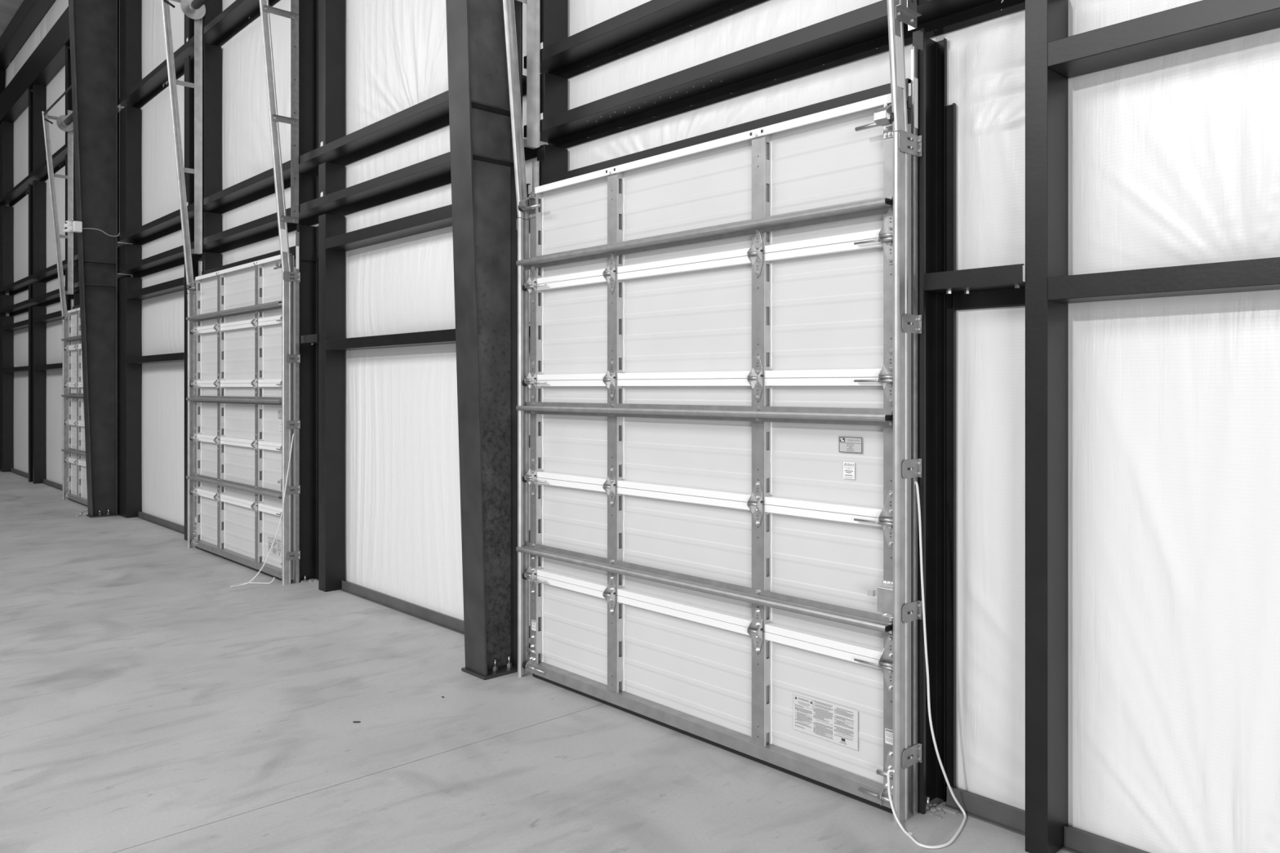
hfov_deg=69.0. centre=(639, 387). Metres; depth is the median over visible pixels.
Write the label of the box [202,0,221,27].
steel post
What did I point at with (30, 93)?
steel post
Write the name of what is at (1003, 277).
stub girt
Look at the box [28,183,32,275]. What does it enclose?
steel post
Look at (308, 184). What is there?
steel post
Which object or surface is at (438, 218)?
steel girt
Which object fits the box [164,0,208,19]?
shaft
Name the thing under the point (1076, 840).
baseboard
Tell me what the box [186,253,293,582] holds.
door
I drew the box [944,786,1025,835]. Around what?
baseboard
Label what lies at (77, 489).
door
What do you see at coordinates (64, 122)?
shaft
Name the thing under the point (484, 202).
column
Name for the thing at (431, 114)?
steel girt
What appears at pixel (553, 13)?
steel post
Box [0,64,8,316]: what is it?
wall
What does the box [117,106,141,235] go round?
steel post
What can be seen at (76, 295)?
steel post
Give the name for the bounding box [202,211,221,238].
steel post
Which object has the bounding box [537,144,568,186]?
steel post
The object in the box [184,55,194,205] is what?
steel post
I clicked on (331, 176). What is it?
steel post
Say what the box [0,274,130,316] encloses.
steel girt
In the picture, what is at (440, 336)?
steel girt
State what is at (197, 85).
door track
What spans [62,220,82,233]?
junction box
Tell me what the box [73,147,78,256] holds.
steel post
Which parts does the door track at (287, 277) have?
inclined rail, vertical rail, bracket plate, bracket plate, bracket plate, bracket plate, bracket plate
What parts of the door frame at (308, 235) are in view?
door header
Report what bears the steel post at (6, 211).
on the steel girt at (47, 274)
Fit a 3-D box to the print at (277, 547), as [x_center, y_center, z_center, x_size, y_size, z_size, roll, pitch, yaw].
[-3.568,1.544,9.096,0.001,0.154,0.330,0,0,-43]
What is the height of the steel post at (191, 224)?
0.370 m
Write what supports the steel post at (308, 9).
on the steel girt at (431, 114)
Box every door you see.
[61,307,87,506]
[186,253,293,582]
[515,93,906,813]
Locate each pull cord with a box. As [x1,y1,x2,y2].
[231,433,294,587]
[887,481,966,848]
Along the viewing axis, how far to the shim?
4.05 m
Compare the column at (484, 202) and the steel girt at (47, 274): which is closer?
the column at (484, 202)
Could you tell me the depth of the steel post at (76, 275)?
15.46 m
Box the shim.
[937,804,958,814]
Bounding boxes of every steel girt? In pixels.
[0,107,122,206]
[0,242,126,295]
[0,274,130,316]
[2,319,28,330]
[2,365,28,372]
[34,310,62,323]
[34,363,62,370]
[117,0,279,107]
[117,75,526,244]
[117,146,537,277]
[126,276,184,300]
[126,352,184,364]
[325,183,530,251]
[325,322,529,350]
[523,0,767,78]
[523,0,1025,148]
[1047,0,1279,77]
[1047,257,1279,303]
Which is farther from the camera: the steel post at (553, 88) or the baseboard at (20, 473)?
the baseboard at (20, 473)
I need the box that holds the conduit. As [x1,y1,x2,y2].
[82,104,120,236]
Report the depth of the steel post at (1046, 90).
3.68 m
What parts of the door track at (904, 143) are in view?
inclined rail, vertical rail, bracket plate, bracket plate, bracket plate, bracket plate, bracket plate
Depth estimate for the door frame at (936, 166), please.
4.14 m
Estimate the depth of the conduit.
13.32 m
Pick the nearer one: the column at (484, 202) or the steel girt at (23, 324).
the column at (484, 202)
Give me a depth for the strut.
18.90 m
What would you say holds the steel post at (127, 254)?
on the steel girt at (433, 172)
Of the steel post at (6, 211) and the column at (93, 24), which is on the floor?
the column at (93, 24)
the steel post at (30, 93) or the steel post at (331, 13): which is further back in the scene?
the steel post at (30, 93)
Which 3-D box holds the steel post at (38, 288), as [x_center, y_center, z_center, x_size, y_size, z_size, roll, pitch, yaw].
[-11.606,-1.852,17.988,0.189,0.370,0.105,0,0,-43]
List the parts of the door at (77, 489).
rail, panel, meeting rail, meeting rail, meeting rail, meeting rail, meeting rail, meeting rail, panel, meeting rail, panel, panel, panel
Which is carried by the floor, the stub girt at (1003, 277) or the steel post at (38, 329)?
the steel post at (38, 329)
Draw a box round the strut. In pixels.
[0,0,54,69]
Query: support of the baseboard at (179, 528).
attached to the wall at (1174, 158)
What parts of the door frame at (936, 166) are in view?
door header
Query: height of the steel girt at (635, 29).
0.150 m
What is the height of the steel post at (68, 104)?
1.740 m
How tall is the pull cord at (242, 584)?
1.415 m
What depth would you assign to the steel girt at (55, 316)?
17.06 m
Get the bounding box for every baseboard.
[10,467,28,478]
[42,479,62,490]
[136,511,184,534]
[339,580,529,655]
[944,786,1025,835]
[1061,825,1149,852]
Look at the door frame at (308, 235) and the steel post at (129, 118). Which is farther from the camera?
the steel post at (129, 118)
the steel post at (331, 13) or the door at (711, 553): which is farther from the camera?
the steel post at (331, 13)
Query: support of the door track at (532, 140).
on the floor
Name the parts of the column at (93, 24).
stiffener plate, stiffener plate, plate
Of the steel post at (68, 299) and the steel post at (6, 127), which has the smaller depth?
the steel post at (68, 299)
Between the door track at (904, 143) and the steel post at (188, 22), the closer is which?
the door track at (904, 143)
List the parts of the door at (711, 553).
roller stem, plate, plate, roller stem, roller stem, roller stem, roller stem, roller stem, meeting rail, meeting rail, meeting rail, meeting rail, meeting rail, meeting rail, meeting rail, meeting rail, panel, panel, panel, rail, panel, panel, roller stem, roller stem, roller stem, roller stem, roller stem, roller stem, mounting plate, plate, plate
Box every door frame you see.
[72,304,79,309]
[201,223,318,582]
[541,27,955,818]
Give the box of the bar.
[955,287,1025,310]
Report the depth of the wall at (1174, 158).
3.88 m
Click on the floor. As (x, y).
(150, 703)
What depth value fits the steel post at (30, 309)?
18.24 m
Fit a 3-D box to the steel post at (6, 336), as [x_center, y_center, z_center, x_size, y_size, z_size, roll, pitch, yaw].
[-14.018,0.136,20.586,0.189,3.415,0.455,0,0,-43]
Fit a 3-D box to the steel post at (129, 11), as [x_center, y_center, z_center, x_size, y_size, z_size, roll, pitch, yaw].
[-7.382,-4.967,13.436,0.189,1.740,0.545,0,0,-43]
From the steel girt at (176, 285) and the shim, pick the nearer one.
the shim
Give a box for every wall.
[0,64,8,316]
[4,0,1279,852]
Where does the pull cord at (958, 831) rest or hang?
hanging from the door track at (904, 143)
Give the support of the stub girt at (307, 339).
attached to the wall at (1174, 158)
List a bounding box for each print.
[268,537,281,554]
[795,700,853,739]
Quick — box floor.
[0,471,1070,852]
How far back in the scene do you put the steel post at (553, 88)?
6.05 m
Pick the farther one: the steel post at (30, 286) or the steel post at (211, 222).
the steel post at (30, 286)
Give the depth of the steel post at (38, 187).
17.95 m
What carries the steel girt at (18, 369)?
attached to the wall at (1174, 158)
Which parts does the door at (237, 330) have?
plate, plate, meeting rail, meeting rail, meeting rail, meeting rail, meeting rail, meeting rail, meeting rail, meeting rail, rail, panel, panel, panel, panel, panel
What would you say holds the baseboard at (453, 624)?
attached to the wall at (1174, 158)
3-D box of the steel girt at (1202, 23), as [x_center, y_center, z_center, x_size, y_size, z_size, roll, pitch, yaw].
[2.878,-1.300,2.384,0.199,0.096,3.580,0,0,-43]
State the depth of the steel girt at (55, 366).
16.97 m
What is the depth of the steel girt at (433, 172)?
8.49 m
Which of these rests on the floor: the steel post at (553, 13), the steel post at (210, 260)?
the steel post at (210, 260)
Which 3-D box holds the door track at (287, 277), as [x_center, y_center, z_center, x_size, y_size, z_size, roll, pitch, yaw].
[-3.387,-1.382,8.651,0.449,6.450,0.070,0,0,-43]
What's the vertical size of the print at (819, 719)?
0.154 m
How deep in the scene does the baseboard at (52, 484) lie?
17.37 m
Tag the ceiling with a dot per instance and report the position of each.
(8, 8)
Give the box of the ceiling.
[0,0,23,36]
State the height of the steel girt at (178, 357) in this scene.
0.090 m
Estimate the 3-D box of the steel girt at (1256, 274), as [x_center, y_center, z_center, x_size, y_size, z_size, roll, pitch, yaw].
[2.878,-0.387,2.384,0.199,0.090,3.580,0,0,-43]
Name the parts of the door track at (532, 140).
inclined rail, vertical rail, bracket plate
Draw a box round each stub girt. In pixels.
[301,333,318,345]
[923,263,1025,293]
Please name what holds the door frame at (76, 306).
attached to the wall at (1174, 158)
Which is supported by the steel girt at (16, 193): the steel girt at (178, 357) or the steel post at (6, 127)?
the steel post at (6, 127)
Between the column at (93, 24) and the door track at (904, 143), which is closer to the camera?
the door track at (904, 143)
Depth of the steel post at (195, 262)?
11.26 m
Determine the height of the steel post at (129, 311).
3.415 m
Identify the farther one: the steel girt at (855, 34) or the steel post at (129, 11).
the steel post at (129, 11)
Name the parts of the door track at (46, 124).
inclined rail, vertical rail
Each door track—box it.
[41,110,73,499]
[161,0,202,548]
[259,0,300,585]
[502,0,540,677]
[886,0,921,824]
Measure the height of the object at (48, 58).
0.570 m
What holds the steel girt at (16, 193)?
attached to the wall at (1174, 158)
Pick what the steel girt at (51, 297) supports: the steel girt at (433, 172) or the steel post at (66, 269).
the steel post at (66, 269)
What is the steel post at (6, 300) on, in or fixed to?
on the steel girt at (51, 297)
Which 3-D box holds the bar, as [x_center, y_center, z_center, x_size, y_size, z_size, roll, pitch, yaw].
[1.517,-0.383,3.990,0.008,0.079,0.434,0,0,-43]
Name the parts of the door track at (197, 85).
inclined rail, vertical rail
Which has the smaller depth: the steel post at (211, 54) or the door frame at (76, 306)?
the steel post at (211, 54)
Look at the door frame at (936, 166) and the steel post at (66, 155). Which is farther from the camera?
the steel post at (66, 155)
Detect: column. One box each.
[68,0,118,517]
[445,0,522,679]
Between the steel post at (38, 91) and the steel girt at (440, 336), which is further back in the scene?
the steel post at (38, 91)
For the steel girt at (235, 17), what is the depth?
11.05 m
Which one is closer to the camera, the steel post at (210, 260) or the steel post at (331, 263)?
the steel post at (331, 263)
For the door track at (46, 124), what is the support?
on the floor
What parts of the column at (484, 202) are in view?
plate, stiffener plate, stiffener plate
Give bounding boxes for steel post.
[0,120,13,198]
[0,205,13,288]
[0,294,13,309]
[0,315,13,471]
[28,88,32,174]
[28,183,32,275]
[28,283,32,299]
[28,307,32,482]
[32,84,45,171]
[32,180,45,274]
[32,281,45,297]
[32,306,45,484]
[65,44,72,143]
[65,153,67,259]
[65,268,67,286]
[65,295,73,313]
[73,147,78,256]
[73,265,79,283]
[73,293,83,385]
[117,0,141,99]
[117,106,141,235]
[117,244,141,267]
[117,276,141,518]
[184,13,194,43]
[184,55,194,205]
[184,258,201,540]
[188,217,194,242]
[201,252,221,271]
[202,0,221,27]
[202,42,221,199]
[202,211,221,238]
[298,0,318,155]
[298,173,318,204]
[318,0,345,147]
[318,162,345,197]
[318,213,345,591]
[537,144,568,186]
[540,0,568,48]
[540,71,568,119]
[1025,0,1068,852]
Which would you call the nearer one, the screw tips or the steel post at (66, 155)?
the screw tips
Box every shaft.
[43,84,73,131]
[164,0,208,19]
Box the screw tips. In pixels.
[586,8,1003,137]

